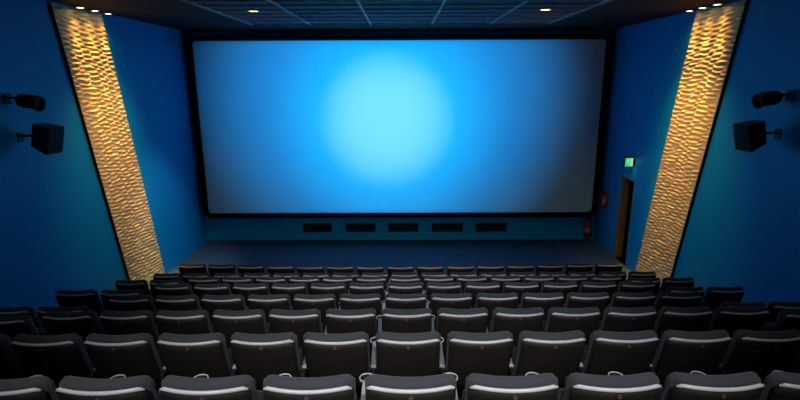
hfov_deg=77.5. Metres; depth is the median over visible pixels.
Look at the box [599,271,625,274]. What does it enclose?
cushion
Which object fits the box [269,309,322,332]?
backrest
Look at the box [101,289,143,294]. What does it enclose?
cushion
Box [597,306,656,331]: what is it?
chair
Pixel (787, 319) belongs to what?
chair
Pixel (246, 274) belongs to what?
cushion
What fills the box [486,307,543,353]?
chair
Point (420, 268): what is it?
chair
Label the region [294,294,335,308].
cushion
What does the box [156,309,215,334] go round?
chair
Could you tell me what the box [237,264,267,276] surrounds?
chair
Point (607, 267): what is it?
chair
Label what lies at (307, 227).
air vent
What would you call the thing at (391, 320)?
chair
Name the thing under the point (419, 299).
cushion
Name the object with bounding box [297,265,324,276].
chair
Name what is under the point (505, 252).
floor
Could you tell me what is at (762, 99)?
spotlight
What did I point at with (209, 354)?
chair
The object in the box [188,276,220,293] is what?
chair
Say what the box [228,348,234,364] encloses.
seat cushion
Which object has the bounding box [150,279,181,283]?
cushion
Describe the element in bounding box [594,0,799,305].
wall
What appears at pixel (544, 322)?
seat cushion
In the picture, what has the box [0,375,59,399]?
chair
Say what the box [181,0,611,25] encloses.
grid
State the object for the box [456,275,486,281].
cushion
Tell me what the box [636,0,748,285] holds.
panel
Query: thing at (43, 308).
cushion
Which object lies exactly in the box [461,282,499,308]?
chair
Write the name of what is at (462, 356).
backrest
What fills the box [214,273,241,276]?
cushion
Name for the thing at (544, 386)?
chair
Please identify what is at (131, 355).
chair
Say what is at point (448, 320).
cushion
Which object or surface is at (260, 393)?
seat cushion
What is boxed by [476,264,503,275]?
chair
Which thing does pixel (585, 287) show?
cushion
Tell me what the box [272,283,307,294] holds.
cushion
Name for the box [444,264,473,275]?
chair
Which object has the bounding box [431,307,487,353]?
chair
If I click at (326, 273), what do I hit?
cushion
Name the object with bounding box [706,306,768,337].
chair
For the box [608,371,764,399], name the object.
chair
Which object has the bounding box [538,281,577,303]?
chair
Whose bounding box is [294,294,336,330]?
chair
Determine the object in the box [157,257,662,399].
floor
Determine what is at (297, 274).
cushion
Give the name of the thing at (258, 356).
chair
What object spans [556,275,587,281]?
cushion
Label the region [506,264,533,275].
chair
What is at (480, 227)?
air vent
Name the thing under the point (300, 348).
seat cushion
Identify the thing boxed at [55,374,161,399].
chair
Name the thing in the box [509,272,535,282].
chair
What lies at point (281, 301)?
cushion
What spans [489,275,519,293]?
chair
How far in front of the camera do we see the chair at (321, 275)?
9.40 m
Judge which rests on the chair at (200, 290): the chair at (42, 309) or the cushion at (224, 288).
the cushion at (224, 288)
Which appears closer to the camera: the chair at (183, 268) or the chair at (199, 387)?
the chair at (199, 387)
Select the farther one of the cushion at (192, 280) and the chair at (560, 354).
the cushion at (192, 280)
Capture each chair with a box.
[0,306,42,327]
[0,314,48,341]
[0,334,23,378]
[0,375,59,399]
[10,333,93,387]
[36,306,100,327]
[42,310,104,344]
[54,290,104,317]
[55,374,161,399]
[84,333,163,389]
[99,310,160,347]
[100,289,143,310]
[109,295,157,322]
[115,280,152,296]
[149,279,181,306]
[153,273,183,283]
[155,283,194,295]
[155,295,202,310]
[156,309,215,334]
[157,333,234,381]
[159,374,263,399]
[178,264,208,281]
[182,273,210,283]
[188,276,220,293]
[194,283,233,306]
[201,294,248,322]
[208,264,237,276]
[212,309,270,347]
[214,273,241,283]
[222,276,253,293]
[230,332,302,389]
[233,283,271,305]
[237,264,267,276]
[244,273,270,283]
[248,294,293,322]
[256,276,286,293]
[263,373,356,399]
[267,265,294,276]
[269,309,323,354]
[272,283,308,309]
[273,272,299,283]
[289,276,319,294]
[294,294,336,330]
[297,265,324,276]
[301,332,370,387]
[303,272,329,282]
[310,283,345,308]
[323,276,352,293]
[324,308,376,354]
[327,265,353,275]
[332,272,358,282]
[339,293,380,332]
[348,282,383,314]
[356,265,383,275]
[356,276,386,299]
[359,373,455,399]
[362,272,387,282]
[370,331,440,376]
[376,308,431,332]
[381,293,425,309]
[384,265,413,278]
[384,282,422,295]
[387,276,419,288]
[388,272,417,281]
[414,265,443,281]
[420,272,446,282]
[421,275,452,289]
[423,282,460,307]
[426,293,471,330]
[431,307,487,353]
[439,331,512,388]
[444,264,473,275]
[444,372,558,399]
[450,272,476,281]
[456,275,486,292]
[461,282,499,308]
[471,292,517,330]
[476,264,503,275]
[479,272,505,282]
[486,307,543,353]
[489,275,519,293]
[501,282,538,305]
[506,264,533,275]
[507,330,585,386]
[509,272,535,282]
[517,292,563,320]
[523,275,553,291]
[525,372,661,399]
[535,263,563,275]
[538,271,564,281]
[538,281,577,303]
[541,307,599,344]
[556,275,587,291]
[562,292,609,319]
[563,263,592,274]
[563,330,658,387]
[567,271,594,281]
[577,281,616,303]
[589,275,621,291]
[593,262,622,274]
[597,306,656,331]
[599,271,626,280]
[608,292,655,307]
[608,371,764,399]
[617,281,655,292]
[626,271,656,280]
[628,277,660,296]
[646,330,731,385]
[652,306,712,344]
[653,291,701,319]
[654,286,704,305]
[655,277,694,300]
[690,370,799,399]
[699,286,744,311]
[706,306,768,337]
[712,301,767,314]
[714,329,799,383]
[761,309,799,331]
[765,301,799,322]
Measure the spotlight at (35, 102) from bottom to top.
0.289 m
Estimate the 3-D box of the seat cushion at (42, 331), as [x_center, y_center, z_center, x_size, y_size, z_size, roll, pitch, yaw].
[-3.888,1.525,5.245,0.468,0.372,0.121,0,14,0]
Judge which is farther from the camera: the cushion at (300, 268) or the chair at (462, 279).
the cushion at (300, 268)
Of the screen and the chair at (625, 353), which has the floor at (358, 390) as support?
the chair at (625, 353)
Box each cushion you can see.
[0,314,38,334]
[36,328,48,335]
[38,306,89,311]
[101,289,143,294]
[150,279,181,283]
[157,348,163,389]
[179,264,207,272]
[183,273,210,276]
[189,276,220,283]
[194,283,231,294]
[202,294,245,309]
[208,264,236,272]
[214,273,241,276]
[222,276,253,283]
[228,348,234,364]
[233,283,269,294]
[237,264,265,272]
[244,273,270,276]
[248,294,290,309]
[256,276,286,283]
[257,391,263,399]
[266,323,270,333]
[267,265,294,272]
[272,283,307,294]
[273,272,299,276]
[289,276,319,282]
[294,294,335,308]
[297,265,324,272]
[298,347,302,365]
[303,272,329,275]
[310,283,345,293]
[323,276,352,281]
[327,265,353,271]
[332,272,358,275]
[340,293,380,312]
[349,282,383,291]
[356,276,386,288]
[357,265,383,271]
[362,272,387,275]
[385,293,425,305]
[387,265,413,271]
[390,276,419,279]
[391,272,417,275]
[417,265,443,267]
[421,272,446,275]
[426,282,460,299]
[430,293,471,308]
[436,307,487,331]
[450,272,476,274]
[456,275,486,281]
[464,282,499,292]
[475,292,517,307]
[479,272,505,275]
[489,275,519,282]
[490,307,543,332]
[502,282,538,293]
[509,272,535,275]
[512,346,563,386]
[520,292,563,308]
[523,275,553,282]
[538,271,564,275]
[541,281,576,292]
[542,321,545,331]
[544,307,599,331]
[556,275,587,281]
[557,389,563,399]
[565,292,608,307]
[567,271,594,275]
[579,281,615,292]
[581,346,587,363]
[583,330,656,371]
[589,275,620,281]
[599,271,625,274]
[628,277,659,281]
[651,330,728,369]
[652,306,710,333]
[654,291,699,311]
[657,277,693,294]
[658,372,760,399]
[666,286,703,291]
[720,301,765,306]
[721,329,799,369]
[758,371,799,399]
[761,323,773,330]
[790,349,799,368]
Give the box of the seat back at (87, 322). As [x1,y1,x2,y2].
[44,310,104,334]
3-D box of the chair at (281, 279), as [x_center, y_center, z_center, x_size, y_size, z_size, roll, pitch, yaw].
[-2.197,1.660,8.666,0.584,0.914,0.698,0,14,0]
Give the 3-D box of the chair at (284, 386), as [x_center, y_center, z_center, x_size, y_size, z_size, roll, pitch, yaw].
[-0.541,1.347,3.084,0.584,0.914,0.698,0,14,0]
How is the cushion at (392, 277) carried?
on the chair at (395, 279)
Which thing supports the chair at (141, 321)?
on the floor at (358, 390)
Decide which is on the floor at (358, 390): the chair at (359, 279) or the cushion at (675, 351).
the chair at (359, 279)
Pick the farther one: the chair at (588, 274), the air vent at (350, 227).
the air vent at (350, 227)
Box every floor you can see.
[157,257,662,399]
[167,239,630,279]
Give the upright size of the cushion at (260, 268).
0.516 m
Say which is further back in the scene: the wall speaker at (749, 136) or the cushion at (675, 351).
the wall speaker at (749, 136)
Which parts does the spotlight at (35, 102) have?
wall arm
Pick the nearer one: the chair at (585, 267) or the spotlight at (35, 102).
the spotlight at (35, 102)
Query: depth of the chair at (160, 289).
7.15 m
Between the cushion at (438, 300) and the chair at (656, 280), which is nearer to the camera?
the cushion at (438, 300)
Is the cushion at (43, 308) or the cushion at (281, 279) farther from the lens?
the cushion at (281, 279)
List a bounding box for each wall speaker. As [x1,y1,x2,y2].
[16,123,64,154]
[733,120,781,152]
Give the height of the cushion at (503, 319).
0.516 m
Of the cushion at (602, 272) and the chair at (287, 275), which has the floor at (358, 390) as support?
the chair at (287, 275)
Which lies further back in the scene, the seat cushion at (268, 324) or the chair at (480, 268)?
the chair at (480, 268)
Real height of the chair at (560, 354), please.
0.914 m
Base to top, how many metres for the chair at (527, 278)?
0.914 m
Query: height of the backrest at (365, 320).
0.516 m
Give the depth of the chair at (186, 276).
9.41 m
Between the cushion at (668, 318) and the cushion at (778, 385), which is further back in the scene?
the cushion at (668, 318)
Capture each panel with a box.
[48,3,164,288]
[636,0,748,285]
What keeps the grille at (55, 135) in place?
attached to the wall speaker at (47, 138)
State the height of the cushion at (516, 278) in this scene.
0.516 m
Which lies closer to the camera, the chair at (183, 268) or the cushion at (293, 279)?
the cushion at (293, 279)
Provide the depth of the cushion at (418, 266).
10.50 m
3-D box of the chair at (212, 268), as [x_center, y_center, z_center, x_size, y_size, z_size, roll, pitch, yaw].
[-3.857,1.754,10.980,0.656,0.914,0.698,0,14,0]
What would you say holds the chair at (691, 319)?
on the floor at (358, 390)
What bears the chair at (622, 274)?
on the floor at (358, 390)
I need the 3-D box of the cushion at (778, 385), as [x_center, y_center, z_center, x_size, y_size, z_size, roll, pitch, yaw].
[2.299,1.183,2.867,0.503,0.516,0.266,0,14,0]
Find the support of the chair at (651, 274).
on the floor at (358, 390)
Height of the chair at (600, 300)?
0.914 m
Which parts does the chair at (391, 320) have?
armrest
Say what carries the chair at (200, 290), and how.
on the floor at (358, 390)
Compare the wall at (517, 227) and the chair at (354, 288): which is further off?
the wall at (517, 227)
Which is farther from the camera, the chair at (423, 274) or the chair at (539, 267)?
the chair at (539, 267)
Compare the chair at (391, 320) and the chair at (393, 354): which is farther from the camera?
the chair at (391, 320)
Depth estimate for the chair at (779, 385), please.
2.73 m
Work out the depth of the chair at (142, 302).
6.03 m
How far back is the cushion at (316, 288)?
7.15 m
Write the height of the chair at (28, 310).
0.914 m
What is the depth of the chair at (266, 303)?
6.04 m
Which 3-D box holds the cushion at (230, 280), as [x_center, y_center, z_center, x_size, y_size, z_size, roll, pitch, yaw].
[-2.717,1.512,8.441,0.503,0.516,0.266,0,14,0]
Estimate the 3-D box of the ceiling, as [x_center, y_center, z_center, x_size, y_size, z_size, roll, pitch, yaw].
[-0.048,-2.855,5.636,12.120,0.290,17.100,0,14,0]
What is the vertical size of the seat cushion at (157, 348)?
0.372 m
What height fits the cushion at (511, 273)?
0.516 m
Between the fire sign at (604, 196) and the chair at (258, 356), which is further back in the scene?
the fire sign at (604, 196)
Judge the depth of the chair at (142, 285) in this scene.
8.16 m
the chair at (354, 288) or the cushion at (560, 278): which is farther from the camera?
the cushion at (560, 278)
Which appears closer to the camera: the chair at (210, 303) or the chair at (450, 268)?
the chair at (210, 303)
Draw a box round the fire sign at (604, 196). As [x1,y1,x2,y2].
[599,191,608,207]
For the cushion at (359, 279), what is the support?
on the chair at (359, 279)
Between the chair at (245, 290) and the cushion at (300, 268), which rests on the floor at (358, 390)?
the chair at (245, 290)
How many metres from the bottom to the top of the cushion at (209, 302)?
0.516 m
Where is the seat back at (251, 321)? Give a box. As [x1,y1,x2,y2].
[213,309,267,333]
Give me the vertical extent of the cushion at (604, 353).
0.516 m
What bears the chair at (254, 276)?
on the floor at (358, 390)
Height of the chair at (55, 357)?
0.914 m
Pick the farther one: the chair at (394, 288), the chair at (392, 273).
the chair at (392, 273)
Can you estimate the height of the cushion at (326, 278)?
0.516 m
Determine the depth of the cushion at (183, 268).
10.62 m
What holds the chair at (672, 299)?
on the floor at (358, 390)
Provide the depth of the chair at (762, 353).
3.86 m
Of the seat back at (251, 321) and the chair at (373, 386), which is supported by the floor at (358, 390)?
the chair at (373, 386)
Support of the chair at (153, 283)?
on the floor at (358, 390)
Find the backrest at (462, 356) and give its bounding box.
[445,331,512,372]
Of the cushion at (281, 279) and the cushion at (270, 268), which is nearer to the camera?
the cushion at (281, 279)
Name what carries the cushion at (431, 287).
on the chair at (431, 287)
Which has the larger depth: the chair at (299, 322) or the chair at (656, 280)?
the chair at (656, 280)
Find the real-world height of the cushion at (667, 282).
0.516 m
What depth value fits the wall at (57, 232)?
9.05 m
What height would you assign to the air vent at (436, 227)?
0.270 m
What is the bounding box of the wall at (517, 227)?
[186,29,612,239]
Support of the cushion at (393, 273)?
on the chair at (392, 273)
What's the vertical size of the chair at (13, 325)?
0.914 m
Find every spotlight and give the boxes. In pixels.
[2,93,45,111]
[752,90,794,108]
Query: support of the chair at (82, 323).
on the floor at (358, 390)
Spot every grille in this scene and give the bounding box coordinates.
[47,127,64,153]
[733,124,750,151]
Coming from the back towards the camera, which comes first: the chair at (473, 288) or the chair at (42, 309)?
the chair at (473, 288)
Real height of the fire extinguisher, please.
0.645 m
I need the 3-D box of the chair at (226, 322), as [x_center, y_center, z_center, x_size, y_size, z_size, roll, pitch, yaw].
[-1.653,1.475,5.308,0.584,0.914,0.698,0,14,0]
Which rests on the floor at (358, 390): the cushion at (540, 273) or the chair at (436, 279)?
the chair at (436, 279)
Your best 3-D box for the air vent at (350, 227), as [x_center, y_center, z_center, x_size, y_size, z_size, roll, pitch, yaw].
[-1.189,0.832,15.009,0.900,0.270,0.030,0,14,0]
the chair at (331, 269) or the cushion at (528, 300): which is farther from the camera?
the chair at (331, 269)
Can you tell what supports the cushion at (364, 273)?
on the chair at (385, 274)
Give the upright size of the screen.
5.105 m
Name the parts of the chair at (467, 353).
armrest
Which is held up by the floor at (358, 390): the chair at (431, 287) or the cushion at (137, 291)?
the chair at (431, 287)
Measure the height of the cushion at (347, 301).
0.516 m
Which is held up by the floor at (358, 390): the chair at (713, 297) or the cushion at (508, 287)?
the chair at (713, 297)
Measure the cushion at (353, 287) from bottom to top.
0.516 m
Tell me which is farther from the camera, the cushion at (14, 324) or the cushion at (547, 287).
the cushion at (547, 287)
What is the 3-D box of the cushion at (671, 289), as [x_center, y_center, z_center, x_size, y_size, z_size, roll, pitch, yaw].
[4.032,1.454,7.135,0.503,0.516,0.266,0,14,0]
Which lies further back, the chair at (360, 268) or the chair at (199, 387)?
the chair at (360, 268)
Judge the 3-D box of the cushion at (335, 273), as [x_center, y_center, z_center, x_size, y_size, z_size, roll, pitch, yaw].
[-1.032,1.608,9.568,0.503,0.516,0.266,0,14,0]
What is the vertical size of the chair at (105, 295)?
0.914 m
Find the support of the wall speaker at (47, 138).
attached to the wall at (57, 232)
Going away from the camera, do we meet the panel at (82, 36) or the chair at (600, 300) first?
the chair at (600, 300)
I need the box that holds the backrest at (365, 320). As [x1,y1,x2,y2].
[325,308,376,333]
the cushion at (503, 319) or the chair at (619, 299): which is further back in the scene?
the chair at (619, 299)
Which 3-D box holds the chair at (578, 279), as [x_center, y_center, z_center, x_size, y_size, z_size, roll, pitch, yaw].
[2.842,1.638,8.666,0.584,0.914,0.698,0,14,0]
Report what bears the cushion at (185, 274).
on the chair at (186, 276)
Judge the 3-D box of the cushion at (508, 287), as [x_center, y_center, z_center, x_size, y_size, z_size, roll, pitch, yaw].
[1.758,1.418,7.325,0.503,0.516,0.266,0,14,0]
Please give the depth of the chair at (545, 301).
6.06 m
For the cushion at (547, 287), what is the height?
0.516 m
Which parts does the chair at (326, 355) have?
armrest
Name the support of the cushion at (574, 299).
on the chair at (600, 300)
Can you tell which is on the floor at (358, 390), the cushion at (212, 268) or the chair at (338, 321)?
the chair at (338, 321)
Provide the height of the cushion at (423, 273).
0.516 m
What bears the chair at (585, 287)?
on the floor at (358, 390)
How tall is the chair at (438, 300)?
0.914 m
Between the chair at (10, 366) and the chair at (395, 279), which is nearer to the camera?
the chair at (10, 366)
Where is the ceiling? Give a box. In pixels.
[47,0,735,30]
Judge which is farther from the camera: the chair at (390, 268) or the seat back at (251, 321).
the chair at (390, 268)
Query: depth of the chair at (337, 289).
7.16 m
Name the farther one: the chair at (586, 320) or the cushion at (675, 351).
the chair at (586, 320)
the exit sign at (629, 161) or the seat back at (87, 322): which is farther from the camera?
the exit sign at (629, 161)
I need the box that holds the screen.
[187,34,611,217]
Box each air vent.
[303,223,331,231]
[345,223,375,231]
[388,223,417,231]
[432,223,462,231]
[476,223,506,231]
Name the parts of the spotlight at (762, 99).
wall arm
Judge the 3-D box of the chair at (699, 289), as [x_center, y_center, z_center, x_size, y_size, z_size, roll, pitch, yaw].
[3.992,1.605,7.360,0.584,0.914,0.698,0,14,0]
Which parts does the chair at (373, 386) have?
armrest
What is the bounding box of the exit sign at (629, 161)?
[623,156,634,166]
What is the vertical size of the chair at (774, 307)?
0.914 m
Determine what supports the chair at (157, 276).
on the floor at (358, 390)
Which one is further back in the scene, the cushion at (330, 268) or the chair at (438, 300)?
the cushion at (330, 268)
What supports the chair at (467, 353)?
on the floor at (358, 390)
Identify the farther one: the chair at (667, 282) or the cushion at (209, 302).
the chair at (667, 282)
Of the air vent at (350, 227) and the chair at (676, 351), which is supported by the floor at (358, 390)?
the chair at (676, 351)
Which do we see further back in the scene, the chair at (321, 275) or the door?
the door
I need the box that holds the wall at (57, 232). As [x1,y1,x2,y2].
[0,0,206,310]
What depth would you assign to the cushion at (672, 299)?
6.06 m
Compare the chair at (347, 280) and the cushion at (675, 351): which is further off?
the chair at (347, 280)
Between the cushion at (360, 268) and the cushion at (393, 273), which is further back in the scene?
the cushion at (360, 268)
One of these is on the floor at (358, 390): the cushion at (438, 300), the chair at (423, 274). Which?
the chair at (423, 274)
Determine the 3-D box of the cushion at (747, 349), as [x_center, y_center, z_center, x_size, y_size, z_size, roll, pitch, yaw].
[2.864,1.240,3.985,0.503,0.516,0.266,0,14,0]
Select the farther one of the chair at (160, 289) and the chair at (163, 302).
the chair at (160, 289)
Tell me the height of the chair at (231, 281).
0.914 m
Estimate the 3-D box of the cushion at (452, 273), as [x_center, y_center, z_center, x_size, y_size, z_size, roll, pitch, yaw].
[1.207,1.599,9.566,0.503,0.516,0.266,0,14,0]
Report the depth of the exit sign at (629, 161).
12.41 m
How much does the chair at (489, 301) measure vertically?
0.914 m
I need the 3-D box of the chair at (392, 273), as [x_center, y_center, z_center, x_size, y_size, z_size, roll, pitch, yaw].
[0.048,1.754,9.792,0.584,0.914,0.698,0,14,0]
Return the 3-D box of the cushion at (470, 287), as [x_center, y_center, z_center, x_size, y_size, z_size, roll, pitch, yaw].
[1.198,1.421,7.324,0.503,0.516,0.266,0,14,0]
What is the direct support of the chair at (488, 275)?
on the floor at (358, 390)
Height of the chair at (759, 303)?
0.914 m
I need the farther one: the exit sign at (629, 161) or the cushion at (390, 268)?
the exit sign at (629, 161)
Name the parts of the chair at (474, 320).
armrest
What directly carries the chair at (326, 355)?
on the floor at (358, 390)
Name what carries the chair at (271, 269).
on the floor at (505, 252)
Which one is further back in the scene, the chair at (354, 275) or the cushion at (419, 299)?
the chair at (354, 275)
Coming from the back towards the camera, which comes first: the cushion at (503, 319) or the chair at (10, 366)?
the cushion at (503, 319)
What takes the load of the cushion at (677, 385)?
on the chair at (677, 385)
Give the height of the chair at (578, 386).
0.914 m
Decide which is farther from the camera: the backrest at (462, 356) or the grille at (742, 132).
the grille at (742, 132)
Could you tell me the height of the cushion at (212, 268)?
0.516 m
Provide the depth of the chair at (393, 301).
6.04 m
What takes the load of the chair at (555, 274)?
on the floor at (358, 390)
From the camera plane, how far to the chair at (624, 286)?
7.16 m
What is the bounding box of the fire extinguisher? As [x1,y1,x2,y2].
[583,217,592,237]
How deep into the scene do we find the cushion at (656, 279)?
8.16 m
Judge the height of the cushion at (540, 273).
0.516 m
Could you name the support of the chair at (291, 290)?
on the floor at (358, 390)
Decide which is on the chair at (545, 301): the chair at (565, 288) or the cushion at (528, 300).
the cushion at (528, 300)
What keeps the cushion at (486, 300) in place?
on the chair at (489, 301)
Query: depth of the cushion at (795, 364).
3.99 m
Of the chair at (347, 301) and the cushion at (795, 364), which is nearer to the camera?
the cushion at (795, 364)
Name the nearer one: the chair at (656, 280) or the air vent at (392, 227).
the chair at (656, 280)
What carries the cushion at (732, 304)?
on the chair at (759, 303)
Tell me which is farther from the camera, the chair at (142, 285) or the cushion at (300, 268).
the cushion at (300, 268)
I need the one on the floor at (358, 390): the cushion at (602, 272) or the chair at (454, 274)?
the chair at (454, 274)
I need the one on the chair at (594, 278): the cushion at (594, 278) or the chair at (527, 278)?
the cushion at (594, 278)
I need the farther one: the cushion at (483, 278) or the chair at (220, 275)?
the chair at (220, 275)
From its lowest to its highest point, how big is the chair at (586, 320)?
0.914 m
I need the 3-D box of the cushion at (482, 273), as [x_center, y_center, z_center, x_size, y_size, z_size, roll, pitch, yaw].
[1.767,1.596,9.565,0.503,0.516,0.266,0,14,0]
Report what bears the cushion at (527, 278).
on the chair at (527, 278)
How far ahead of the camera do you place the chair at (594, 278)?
8.27 m
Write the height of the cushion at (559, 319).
0.516 m
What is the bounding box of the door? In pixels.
[614,175,634,265]
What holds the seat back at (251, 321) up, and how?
on the chair at (226, 322)
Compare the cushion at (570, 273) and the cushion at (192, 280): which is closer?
the cushion at (192, 280)
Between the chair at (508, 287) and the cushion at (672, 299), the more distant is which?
the chair at (508, 287)
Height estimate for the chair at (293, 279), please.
0.914 m
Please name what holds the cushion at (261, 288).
on the chair at (245, 290)
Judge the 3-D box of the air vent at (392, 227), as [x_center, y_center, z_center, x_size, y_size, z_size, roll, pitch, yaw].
[0.101,0.827,15.004,0.900,0.270,0.030,0,14,0]
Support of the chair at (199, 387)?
on the floor at (358, 390)

